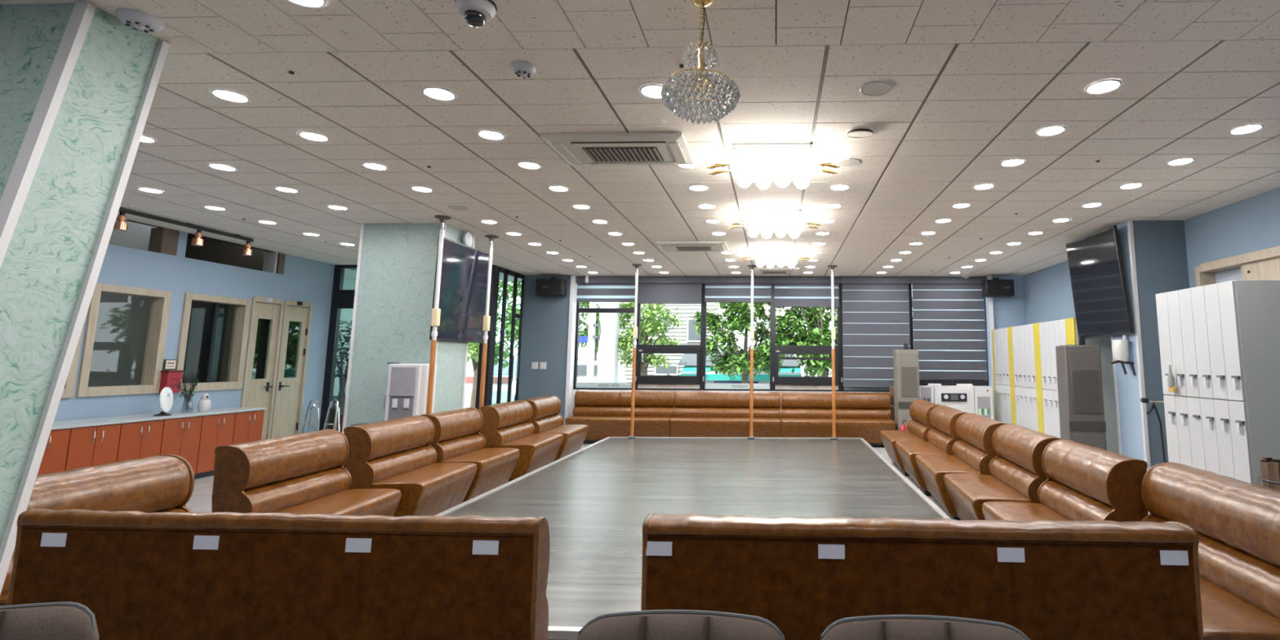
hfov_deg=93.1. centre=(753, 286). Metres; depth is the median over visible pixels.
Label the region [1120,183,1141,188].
diffuser
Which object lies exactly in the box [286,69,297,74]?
sprinkler
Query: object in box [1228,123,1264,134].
recessed light
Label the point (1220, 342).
lockers
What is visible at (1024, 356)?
lockers
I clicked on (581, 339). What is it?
sign
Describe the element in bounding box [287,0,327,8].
recessed light
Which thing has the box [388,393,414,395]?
hood
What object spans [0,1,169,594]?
column
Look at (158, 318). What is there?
window
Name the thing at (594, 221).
diffuser
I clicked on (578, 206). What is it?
diffuser
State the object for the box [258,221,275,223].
diffuser
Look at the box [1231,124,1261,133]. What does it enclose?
diffuser
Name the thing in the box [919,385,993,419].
base cabinet
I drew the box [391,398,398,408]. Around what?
tap
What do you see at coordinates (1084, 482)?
sofa
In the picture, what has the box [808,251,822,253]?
recessed light
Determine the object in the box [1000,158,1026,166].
recessed light
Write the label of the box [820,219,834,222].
diffuser
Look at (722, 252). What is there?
recessed light
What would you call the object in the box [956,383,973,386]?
pack
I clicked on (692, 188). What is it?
diffuser
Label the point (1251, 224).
wall
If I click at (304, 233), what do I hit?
recessed light
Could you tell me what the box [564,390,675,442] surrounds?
sofa
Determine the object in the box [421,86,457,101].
recessed light
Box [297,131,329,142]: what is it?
recessed light
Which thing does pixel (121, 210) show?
track
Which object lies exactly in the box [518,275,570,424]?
wall
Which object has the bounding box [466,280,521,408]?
street tree
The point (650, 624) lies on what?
tub chair
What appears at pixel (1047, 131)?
diffuser
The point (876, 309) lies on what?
zebra blind
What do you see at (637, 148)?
air cassette
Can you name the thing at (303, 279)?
wall
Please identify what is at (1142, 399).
microphone stand
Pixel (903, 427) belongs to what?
fire extinguisher
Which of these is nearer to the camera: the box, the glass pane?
the glass pane
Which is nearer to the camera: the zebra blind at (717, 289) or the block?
the zebra blind at (717, 289)
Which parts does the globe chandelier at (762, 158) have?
arm, arm, globe, globe, globe, globe, globe, globe, ceiling plate, globe, globe, globe, globe, globe, globe, arm, arm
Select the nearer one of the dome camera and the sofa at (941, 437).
the dome camera
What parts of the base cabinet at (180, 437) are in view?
door, door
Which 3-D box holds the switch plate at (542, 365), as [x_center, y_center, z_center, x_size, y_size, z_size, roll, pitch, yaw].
[-3.610,1.351,10.219,0.110,0.120,0.020,0,-7,2]
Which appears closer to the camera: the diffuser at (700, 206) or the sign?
the diffuser at (700, 206)
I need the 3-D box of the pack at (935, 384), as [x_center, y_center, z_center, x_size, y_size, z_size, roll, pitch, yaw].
[2.935,1.588,9.683,0.200,0.032,0.087,0,-7,2]
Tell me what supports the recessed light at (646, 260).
in the ceiling at (974, 82)
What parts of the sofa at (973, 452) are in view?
seat, panel, panel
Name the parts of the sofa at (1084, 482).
seat, panel, panel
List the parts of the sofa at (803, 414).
panel, seat, panel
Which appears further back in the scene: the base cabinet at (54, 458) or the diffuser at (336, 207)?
the diffuser at (336, 207)
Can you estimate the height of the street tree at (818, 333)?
3.731 m
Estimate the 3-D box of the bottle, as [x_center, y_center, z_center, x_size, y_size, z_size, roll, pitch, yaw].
[3.287,0.702,4.703,0.048,0.170,0.048,0,-7,2]
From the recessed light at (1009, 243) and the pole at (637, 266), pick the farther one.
the pole at (637, 266)
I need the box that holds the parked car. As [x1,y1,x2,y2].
[511,360,626,400]
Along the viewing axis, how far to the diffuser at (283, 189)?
5.21 m
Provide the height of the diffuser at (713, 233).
0.009 m
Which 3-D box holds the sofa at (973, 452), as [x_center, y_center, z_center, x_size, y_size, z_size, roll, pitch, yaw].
[1.864,1.609,5.430,0.620,0.831,0.976,0,-7,6]
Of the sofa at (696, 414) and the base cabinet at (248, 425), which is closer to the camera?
the base cabinet at (248, 425)
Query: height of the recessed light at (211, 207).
0.012 m
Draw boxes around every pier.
[596,302,620,382]
[984,275,1025,386]
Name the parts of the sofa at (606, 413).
panel, seat, panel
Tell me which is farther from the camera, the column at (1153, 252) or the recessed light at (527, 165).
the column at (1153, 252)
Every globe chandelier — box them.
[706,143,839,189]
[727,210,820,238]
[741,248,810,268]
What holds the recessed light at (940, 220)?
in the ceiling at (974, 82)
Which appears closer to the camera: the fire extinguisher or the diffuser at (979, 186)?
the diffuser at (979, 186)
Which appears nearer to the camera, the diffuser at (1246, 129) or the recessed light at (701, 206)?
the diffuser at (1246, 129)
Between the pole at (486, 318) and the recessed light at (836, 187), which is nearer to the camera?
the recessed light at (836, 187)
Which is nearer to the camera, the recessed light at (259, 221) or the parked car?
the recessed light at (259, 221)
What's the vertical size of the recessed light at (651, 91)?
0.012 m
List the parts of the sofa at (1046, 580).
panel, panel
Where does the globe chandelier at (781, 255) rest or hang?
hanging from the ceiling at (974, 82)
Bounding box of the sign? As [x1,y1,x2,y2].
[578,336,587,360]
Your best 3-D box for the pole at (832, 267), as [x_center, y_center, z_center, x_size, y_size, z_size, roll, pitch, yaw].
[1.206,0.972,9.052,0.156,2.606,0.156,0,-7,2]
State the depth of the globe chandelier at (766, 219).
5.91 m
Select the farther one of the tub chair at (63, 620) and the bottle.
the bottle
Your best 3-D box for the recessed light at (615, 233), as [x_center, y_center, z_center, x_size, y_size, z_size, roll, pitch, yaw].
[-1.615,-0.615,6.958,0.176,0.012,0.176,0,-7,2]
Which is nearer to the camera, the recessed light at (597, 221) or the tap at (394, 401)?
the tap at (394, 401)
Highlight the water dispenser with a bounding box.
[382,362,437,421]
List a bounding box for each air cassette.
[539,132,693,165]
[656,240,728,251]
[748,267,799,274]
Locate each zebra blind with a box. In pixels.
[575,276,635,302]
[637,276,703,303]
[702,276,773,302]
[773,276,840,306]
[840,276,911,387]
[910,276,987,381]
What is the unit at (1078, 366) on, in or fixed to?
on the floor at (200, 501)
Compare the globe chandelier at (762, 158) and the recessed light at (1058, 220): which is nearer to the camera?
the globe chandelier at (762, 158)
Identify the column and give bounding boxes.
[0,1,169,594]
[342,222,475,434]
[1111,220,1189,471]
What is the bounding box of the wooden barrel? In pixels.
[1258,457,1279,490]
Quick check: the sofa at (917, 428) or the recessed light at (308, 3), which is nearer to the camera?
the recessed light at (308, 3)
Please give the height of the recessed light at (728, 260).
0.012 m
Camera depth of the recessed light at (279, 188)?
5.21 m
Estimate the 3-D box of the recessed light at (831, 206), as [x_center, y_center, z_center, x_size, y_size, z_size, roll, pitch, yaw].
[0.749,-0.762,5.655,0.176,0.012,0.176,0,-7,2]
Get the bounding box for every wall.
[53,231,334,433]
[88,218,156,386]
[182,234,270,383]
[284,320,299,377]
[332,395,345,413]
[333,280,355,395]
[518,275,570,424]
[1022,187,1279,324]
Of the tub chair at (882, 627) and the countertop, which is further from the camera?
the countertop
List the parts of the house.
pane, pane, pane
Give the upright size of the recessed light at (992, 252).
0.012 m
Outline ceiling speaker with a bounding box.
[859,81,892,96]
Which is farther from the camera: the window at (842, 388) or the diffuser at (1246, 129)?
the window at (842, 388)
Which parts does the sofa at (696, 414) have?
panel, seat, panel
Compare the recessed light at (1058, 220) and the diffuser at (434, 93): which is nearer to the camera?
the diffuser at (434, 93)
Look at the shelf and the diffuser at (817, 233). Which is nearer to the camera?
the diffuser at (817, 233)
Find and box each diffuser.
[138,188,161,192]
[140,136,154,142]
[205,206,224,209]
[209,164,235,170]
[213,90,247,102]
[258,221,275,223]
[276,187,297,191]
[292,0,322,5]
[300,133,327,140]
[328,205,346,209]
[364,164,386,169]
[412,186,431,191]
[424,88,453,99]
[449,206,466,209]
[479,131,502,139]
[482,220,496,223]
[507,232,519,235]
[519,162,539,168]
[550,186,567,191]
[573,204,589,208]
[593,220,606,222]
[608,232,621,235]
[642,85,667,97]
[679,162,697,167]
[689,186,706,190]
[698,204,714,208]
[706,220,719,222]
[712,232,724,235]
[816,232,828,235]
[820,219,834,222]
[825,204,839,208]
[839,159,858,165]
[921,231,934,234]
[936,219,950,222]
[953,204,969,207]
[974,184,993,189]
[1002,160,1023,165]
[1028,231,1041,234]
[1038,126,1063,135]
[1053,218,1068,222]
[1083,203,1101,207]
[1088,80,1119,93]
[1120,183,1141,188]
[1168,158,1192,164]
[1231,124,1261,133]
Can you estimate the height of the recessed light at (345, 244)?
0.012 m
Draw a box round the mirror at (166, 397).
[153,386,173,416]
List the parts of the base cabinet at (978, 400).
glass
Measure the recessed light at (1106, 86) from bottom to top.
0.012 m
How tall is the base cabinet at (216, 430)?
0.690 m
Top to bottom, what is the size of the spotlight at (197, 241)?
0.178 m
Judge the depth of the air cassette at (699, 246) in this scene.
7.47 m
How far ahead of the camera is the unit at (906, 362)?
9.29 m
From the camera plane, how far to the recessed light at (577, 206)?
5.72 m
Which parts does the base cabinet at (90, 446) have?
door, handle, door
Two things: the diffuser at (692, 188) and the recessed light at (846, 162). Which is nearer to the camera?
the recessed light at (846, 162)
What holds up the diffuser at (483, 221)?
attached to the recessed light at (486, 221)
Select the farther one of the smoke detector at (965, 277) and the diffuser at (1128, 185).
the smoke detector at (965, 277)
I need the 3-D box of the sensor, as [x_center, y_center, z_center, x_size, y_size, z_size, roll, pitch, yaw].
[-2.919,-0.130,10.429,0.070,0.130,0.068,0,-7,2]
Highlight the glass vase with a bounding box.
[176,369,199,412]
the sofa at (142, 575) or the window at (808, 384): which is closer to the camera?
the sofa at (142, 575)
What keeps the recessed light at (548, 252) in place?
in the ceiling at (974, 82)
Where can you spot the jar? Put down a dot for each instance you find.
(204, 404)
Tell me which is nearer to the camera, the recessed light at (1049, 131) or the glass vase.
the recessed light at (1049, 131)
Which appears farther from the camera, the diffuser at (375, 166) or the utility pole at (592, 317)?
the utility pole at (592, 317)
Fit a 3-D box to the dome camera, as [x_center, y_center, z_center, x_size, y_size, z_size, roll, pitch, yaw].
[-1.153,-1.126,2.472,0.160,0.098,0.160,0,-7,2]
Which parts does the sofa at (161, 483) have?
seat, panel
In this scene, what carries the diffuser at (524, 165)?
attached to the recessed light at (527, 165)
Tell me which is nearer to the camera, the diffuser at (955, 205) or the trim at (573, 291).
the diffuser at (955, 205)
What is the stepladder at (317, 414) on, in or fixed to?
on the floor at (200, 501)
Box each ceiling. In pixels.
[0,0,1279,277]
[343,268,521,280]
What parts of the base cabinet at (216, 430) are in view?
door, door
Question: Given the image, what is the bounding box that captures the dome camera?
[454,0,497,27]
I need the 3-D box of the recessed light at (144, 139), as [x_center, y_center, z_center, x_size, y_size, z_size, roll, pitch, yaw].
[-4.134,-0.997,4.012,0.176,0.012,0.176,0,-7,2]
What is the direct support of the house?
on the ground
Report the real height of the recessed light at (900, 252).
0.012 m
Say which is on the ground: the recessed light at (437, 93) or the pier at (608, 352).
the pier at (608, 352)
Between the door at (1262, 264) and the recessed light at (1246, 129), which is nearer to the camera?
the recessed light at (1246, 129)
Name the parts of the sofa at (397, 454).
panel, seat, panel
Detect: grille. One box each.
[538,280,561,293]
[990,280,1013,294]
[1059,344,1096,346]
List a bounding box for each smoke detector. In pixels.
[115,7,164,32]
[511,60,536,78]
[962,275,969,279]
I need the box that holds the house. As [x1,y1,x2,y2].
[618,302,724,382]
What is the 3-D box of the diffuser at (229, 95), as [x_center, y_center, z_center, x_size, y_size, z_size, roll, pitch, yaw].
[-2.947,-1.070,3.360,0.148,0.009,0.148,0,-7,2]
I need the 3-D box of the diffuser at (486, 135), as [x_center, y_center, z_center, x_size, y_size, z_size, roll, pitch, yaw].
[-1.726,-0.992,3.923,0.148,0.009,0.148,0,-7,2]
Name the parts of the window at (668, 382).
panel, sash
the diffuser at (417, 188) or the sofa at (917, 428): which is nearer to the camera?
the diffuser at (417, 188)
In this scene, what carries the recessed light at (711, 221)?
in the ceiling at (974, 82)
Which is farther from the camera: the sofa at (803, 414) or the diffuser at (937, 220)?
the sofa at (803, 414)
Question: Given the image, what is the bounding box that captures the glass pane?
[1214,266,1242,283]
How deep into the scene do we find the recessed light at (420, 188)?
5.17 m
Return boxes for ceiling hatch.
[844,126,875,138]
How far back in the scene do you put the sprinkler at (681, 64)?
2.96 m
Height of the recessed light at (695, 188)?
0.012 m
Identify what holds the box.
attached to the wall at (303, 279)
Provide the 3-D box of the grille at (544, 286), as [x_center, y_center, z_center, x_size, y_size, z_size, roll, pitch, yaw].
[-3.465,0.003,10.152,0.390,0.220,0.015,0,-7,2]
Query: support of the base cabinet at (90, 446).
on the floor at (200, 501)
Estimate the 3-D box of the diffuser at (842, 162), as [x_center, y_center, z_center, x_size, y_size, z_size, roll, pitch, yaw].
[0.704,-0.921,4.415,0.148,0.006,0.148,0,-7,2]
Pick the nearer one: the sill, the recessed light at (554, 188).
the recessed light at (554, 188)
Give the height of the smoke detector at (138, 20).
0.052 m
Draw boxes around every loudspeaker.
[535,277,567,296]
[982,277,1014,297]
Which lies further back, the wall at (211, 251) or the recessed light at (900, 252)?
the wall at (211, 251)
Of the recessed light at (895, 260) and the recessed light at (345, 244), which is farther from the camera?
the recessed light at (895, 260)
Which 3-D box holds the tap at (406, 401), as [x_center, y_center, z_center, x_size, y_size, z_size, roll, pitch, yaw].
[-3.419,1.149,5.873,0.044,0.090,0.025,0,-7,2]
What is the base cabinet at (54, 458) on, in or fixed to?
on the floor at (200, 501)
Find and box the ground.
[463,373,831,408]
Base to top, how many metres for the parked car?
1.345 m
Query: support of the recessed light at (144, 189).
in the ceiling at (974, 82)
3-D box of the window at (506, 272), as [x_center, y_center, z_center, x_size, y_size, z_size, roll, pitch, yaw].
[-4.012,1.125,9.778,0.097,2.795,0.980,0,-7,2]
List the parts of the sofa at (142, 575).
panel, panel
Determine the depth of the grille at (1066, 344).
6.44 m
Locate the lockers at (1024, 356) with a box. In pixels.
[991,317,1119,453]
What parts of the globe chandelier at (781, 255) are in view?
globe, globe, globe, globe, ceiling plate, globe, globe, globe, globe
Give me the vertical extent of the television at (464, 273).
1.095 m
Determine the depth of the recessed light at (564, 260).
8.79 m
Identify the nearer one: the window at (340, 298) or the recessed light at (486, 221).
the recessed light at (486, 221)
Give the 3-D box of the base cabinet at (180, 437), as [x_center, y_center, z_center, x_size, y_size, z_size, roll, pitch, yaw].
[-6.395,1.749,6.389,0.596,0.690,0.420,0,-7,2]
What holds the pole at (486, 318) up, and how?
on the floor at (200, 501)
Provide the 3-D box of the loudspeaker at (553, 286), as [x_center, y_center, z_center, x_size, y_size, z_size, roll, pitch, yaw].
[-3.480,-0.007,10.269,0.470,0.330,0.248,0,-7,2]
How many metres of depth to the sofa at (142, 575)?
1.89 m
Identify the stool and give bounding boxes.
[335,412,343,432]
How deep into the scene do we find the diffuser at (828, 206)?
5.64 m
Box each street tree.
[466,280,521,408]
[578,302,599,360]
[617,302,684,375]
[688,302,797,383]
[768,306,837,377]
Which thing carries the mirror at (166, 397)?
on the countertop
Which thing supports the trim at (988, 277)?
attached to the wall pier at (1008, 312)
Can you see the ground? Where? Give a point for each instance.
(468, 394)
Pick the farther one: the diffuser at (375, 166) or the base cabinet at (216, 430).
the base cabinet at (216, 430)
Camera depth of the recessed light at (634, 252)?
8.15 m
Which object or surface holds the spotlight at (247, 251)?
hanging from the track
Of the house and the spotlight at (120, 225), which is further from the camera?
the house
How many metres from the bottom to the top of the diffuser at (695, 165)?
0.009 m
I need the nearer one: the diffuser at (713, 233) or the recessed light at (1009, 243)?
the diffuser at (713, 233)
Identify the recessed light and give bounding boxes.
[136,187,164,193]
[139,135,156,142]
[203,205,226,210]
[207,163,237,171]
[209,88,250,102]
[257,220,277,224]
[274,186,299,192]
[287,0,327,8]
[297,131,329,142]
[302,232,319,235]
[326,204,348,209]
[339,243,355,245]
[361,162,388,170]
[410,186,433,192]
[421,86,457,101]
[448,205,467,210]
[476,129,505,140]
[480,219,497,223]
[506,232,521,235]
[516,161,541,169]
[527,242,542,245]
[546,251,559,253]
[547,185,568,191]
[561,258,573,261]
[572,204,591,209]
[591,219,608,223]
[607,231,622,235]
[621,242,635,245]
[632,251,645,253]
[639,84,667,98]
[642,258,653,261]
[676,161,699,168]
[688,184,708,191]
[697,204,715,208]
[705,219,721,223]
[711,231,726,235]
[720,251,733,253]
[724,258,736,261]
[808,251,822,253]
[812,242,826,245]
[815,231,830,235]
[818,218,835,222]
[823,203,842,208]
[829,184,849,190]
[836,158,861,166]
[890,258,902,261]
[898,251,911,253]
[908,242,923,244]
[920,231,936,235]
[934,218,951,222]
[951,203,971,208]
[973,183,995,190]
[974,258,986,261]
[989,251,1003,253]
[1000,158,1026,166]
[1006,242,1022,244]
[1026,231,1044,235]
[1035,124,1066,136]
[1051,218,1070,222]
[1081,202,1102,208]
[1084,79,1122,94]
[1118,182,1143,189]
[1165,157,1195,165]
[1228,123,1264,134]
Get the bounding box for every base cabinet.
[37,428,70,475]
[64,423,120,471]
[115,419,164,462]
[159,415,202,474]
[194,413,235,479]
[231,409,264,444]
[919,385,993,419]
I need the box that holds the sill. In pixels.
[572,389,894,418]
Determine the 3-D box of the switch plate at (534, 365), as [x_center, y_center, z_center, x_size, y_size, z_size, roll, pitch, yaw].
[-3.749,1.351,10.224,0.110,0.120,0.020,0,-7,2]
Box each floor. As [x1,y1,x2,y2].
[185,442,1149,519]
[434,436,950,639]
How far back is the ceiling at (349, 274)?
11.48 m
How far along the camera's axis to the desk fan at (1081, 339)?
6.48 m
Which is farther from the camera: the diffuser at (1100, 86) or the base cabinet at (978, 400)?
the base cabinet at (978, 400)
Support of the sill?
attached to the wall at (545, 319)
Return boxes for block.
[465,356,586,391]
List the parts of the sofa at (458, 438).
panel, panel, seat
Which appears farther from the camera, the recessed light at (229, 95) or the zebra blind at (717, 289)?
the zebra blind at (717, 289)
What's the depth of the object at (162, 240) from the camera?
6.82 m
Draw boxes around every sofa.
[0,454,194,606]
[7,508,550,639]
[211,429,401,516]
[342,415,476,516]
[420,407,519,503]
[480,400,563,481]
[524,395,588,461]
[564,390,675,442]
[640,513,1203,639]
[669,391,781,437]
[781,391,895,445]
[880,399,941,475]
[894,405,967,495]
[915,413,1007,519]
[943,423,1062,519]
[982,439,1148,522]
[1141,462,1279,639]
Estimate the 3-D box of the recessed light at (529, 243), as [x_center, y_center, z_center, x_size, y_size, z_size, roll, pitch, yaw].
[-2.792,-0.541,7.609,0.176,0.012,0.176,0,-7,2]
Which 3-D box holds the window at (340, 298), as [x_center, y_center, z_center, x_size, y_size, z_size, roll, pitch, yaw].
[-5.355,1.053,9.266,2.620,2.795,0.150,0,-7,2]
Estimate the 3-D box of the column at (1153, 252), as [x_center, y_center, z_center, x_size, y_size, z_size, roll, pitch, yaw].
[4.149,0.730,6.204,0.560,2.795,0.475,0,-7,2]
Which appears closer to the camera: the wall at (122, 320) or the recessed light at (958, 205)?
the recessed light at (958, 205)
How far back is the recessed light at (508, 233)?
6.99 m
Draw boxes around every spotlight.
[112,212,128,231]
[191,229,204,246]
[241,240,252,256]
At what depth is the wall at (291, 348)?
9.27 m
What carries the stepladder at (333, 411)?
on the floor at (200, 501)
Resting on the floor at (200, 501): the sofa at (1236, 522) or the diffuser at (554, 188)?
the sofa at (1236, 522)
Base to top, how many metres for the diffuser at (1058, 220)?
0.009 m
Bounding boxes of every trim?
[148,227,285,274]
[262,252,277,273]
[564,275,577,424]
[986,275,995,420]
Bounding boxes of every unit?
[893,349,919,431]
[1055,344,1106,450]
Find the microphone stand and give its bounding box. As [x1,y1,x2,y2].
[1140,397,1165,462]
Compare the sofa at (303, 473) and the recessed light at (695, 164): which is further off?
the recessed light at (695, 164)
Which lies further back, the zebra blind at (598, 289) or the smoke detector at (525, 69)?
the zebra blind at (598, 289)
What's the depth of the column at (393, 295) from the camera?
6.40 m
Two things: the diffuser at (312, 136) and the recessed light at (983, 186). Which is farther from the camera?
the recessed light at (983, 186)
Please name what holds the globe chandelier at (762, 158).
hanging from the ceiling at (974, 82)
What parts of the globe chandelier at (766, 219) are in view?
arm, arm, globe, globe, globe, globe, globe, globe, ceiling plate, globe, globe, globe, globe, globe, globe, arm, arm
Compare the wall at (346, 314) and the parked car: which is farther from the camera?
the parked car
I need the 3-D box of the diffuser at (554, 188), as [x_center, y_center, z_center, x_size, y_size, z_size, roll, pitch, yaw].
[-1.681,-0.841,5.137,0.148,0.009,0.148,0,-7,2]
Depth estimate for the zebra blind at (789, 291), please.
10.33 m
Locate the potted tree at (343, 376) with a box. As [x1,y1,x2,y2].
[334,320,352,430]
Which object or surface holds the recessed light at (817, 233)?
in the ceiling at (974, 82)
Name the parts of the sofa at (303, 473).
panel, panel, seat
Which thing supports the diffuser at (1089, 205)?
attached to the recessed light at (1093, 204)
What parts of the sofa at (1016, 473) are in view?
seat, panel, panel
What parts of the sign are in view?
post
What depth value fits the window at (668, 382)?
10.33 m
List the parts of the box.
sign frame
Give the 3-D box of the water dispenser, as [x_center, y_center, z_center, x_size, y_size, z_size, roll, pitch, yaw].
[-3.517,1.402,5.989,0.415,1.275,0.350,0,-7,2]
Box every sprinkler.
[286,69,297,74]
[677,62,685,67]
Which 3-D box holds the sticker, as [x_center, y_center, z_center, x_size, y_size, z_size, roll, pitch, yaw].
[3.287,0.722,4.701,0.048,0.210,0.060,0,-7,2]
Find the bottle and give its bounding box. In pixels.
[1167,364,1174,386]
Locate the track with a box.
[118,207,253,241]
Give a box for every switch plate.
[531,362,537,368]
[539,362,546,368]
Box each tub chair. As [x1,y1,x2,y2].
[0,601,99,639]
[577,609,784,639]
[820,614,1030,639]
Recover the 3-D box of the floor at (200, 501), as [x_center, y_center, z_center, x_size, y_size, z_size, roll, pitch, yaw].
[-1.225,1.805,3.549,11.397,0.060,13.797,0,-7,2]
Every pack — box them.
[928,383,941,386]
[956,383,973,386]
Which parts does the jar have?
lid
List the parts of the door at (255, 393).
handle, plate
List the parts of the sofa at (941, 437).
seat, panel, panel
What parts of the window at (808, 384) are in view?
sash, panel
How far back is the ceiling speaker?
3.21 m
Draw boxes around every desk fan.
[903,342,908,349]
[1078,333,1085,344]
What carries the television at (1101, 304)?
attached to the column at (1153, 252)
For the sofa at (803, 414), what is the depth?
9.62 m
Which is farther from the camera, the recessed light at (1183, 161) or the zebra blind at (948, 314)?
the zebra blind at (948, 314)
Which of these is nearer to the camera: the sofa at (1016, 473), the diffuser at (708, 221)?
the sofa at (1016, 473)
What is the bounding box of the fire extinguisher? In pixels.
[898,419,906,431]
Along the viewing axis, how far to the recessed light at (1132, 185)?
4.94 m
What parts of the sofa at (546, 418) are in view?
panel, panel, seat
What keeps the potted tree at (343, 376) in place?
on the floor
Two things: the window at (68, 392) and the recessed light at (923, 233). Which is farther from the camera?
the recessed light at (923, 233)
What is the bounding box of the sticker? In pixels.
[1167,364,1177,391]
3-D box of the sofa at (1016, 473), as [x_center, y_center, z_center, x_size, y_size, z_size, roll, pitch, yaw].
[1.822,1.485,4.433,0.620,0.831,0.906,0,-7,6]
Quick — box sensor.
[584,275,588,283]
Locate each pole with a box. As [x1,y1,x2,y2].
[426,214,451,413]
[478,235,498,411]
[586,302,600,382]
[627,263,642,437]
[747,265,757,438]
[827,265,837,439]
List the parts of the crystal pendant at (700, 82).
chain, cord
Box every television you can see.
[429,235,488,342]
[1066,225,1133,339]
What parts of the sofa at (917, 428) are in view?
seat, panel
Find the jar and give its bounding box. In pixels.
[197,393,211,412]
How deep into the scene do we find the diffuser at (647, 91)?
3.25 m
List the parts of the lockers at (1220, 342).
locker door, locker door, locker door, locker door, locker door, locker door, locker door, locker door, locker door, locker door, locker door, locker door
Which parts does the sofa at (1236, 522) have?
panel, seat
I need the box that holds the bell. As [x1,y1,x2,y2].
[462,231,472,246]
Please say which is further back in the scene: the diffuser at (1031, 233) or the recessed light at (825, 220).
the diffuser at (1031, 233)
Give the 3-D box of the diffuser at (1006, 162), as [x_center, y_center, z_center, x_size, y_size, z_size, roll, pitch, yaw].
[1.909,-0.910,4.397,0.148,0.009,0.148,0,-7,2]
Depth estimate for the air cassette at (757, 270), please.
9.51 m
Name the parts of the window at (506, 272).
door handle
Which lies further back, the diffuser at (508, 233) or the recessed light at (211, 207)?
the diffuser at (508, 233)
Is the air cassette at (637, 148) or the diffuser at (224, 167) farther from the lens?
the diffuser at (224, 167)
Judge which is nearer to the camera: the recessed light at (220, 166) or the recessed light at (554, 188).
the recessed light at (220, 166)
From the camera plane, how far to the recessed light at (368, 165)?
4.56 m
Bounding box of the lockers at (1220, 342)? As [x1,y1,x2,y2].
[1155,280,1279,484]
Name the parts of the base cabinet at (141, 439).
door, door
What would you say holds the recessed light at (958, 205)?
in the ceiling at (974, 82)
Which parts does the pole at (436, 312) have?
screw rod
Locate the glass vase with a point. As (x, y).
(188, 397)
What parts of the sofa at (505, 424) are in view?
panel, seat, panel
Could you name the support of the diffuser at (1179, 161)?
attached to the recessed light at (1183, 161)
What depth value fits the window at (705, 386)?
10.31 m
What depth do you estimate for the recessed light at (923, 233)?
6.81 m
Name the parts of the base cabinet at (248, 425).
door, door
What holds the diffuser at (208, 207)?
attached to the recessed light at (211, 207)
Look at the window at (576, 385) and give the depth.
10.43 m
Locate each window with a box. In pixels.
[61,326,83,398]
[75,283,172,397]
[176,292,251,391]
[319,265,499,431]
[491,266,524,404]
[573,284,638,390]
[635,284,703,390]
[702,284,773,391]
[772,284,840,391]
[840,284,911,391]
[909,284,987,386]
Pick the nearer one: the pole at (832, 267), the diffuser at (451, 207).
the diffuser at (451, 207)
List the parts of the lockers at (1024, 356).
yellow panel, locker door, locker door, locker door, locker door, locker door, locker door, locker door, locker door, yellow panel, locker door, locker door, locker door, locker door, locker door, locker door, locker door, locker door, locker door, locker door, yellow panel, locker door, locker door, locker door, locker door, locker door, locker door, locker door, locker door, yellow panel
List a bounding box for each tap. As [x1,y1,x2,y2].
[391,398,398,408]
[403,398,409,408]
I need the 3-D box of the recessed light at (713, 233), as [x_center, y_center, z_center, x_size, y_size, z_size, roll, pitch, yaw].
[-0.406,-0.613,6.913,0.176,0.012,0.176,0,-7,2]
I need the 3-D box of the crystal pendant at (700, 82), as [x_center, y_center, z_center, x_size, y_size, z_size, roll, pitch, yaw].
[-0.212,-0.912,2.390,0.316,0.533,0.319,0,-7,2]
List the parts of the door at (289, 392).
handle, plate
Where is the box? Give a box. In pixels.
[159,359,185,394]
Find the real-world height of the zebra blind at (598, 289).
0.447 m
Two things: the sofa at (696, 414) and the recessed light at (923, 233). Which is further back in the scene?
the sofa at (696, 414)
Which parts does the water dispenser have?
panel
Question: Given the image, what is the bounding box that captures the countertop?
[51,407,266,430]
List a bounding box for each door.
[240,296,284,439]
[270,300,312,438]
[1195,245,1279,286]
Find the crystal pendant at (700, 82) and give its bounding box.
[660,0,740,124]
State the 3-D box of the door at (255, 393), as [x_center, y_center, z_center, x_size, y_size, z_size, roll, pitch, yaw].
[-6.699,1.218,8.049,0.184,2.150,0.500,0,-7,2]
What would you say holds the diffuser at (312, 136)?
attached to the recessed light at (306, 135)
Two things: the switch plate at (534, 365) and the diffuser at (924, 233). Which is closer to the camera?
the diffuser at (924, 233)
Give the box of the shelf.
[919,378,986,386]
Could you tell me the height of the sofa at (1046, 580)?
0.832 m
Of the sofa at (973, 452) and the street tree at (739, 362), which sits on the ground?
the street tree at (739, 362)
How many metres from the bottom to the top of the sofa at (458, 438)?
0.831 m
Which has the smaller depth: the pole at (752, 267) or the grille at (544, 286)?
the pole at (752, 267)

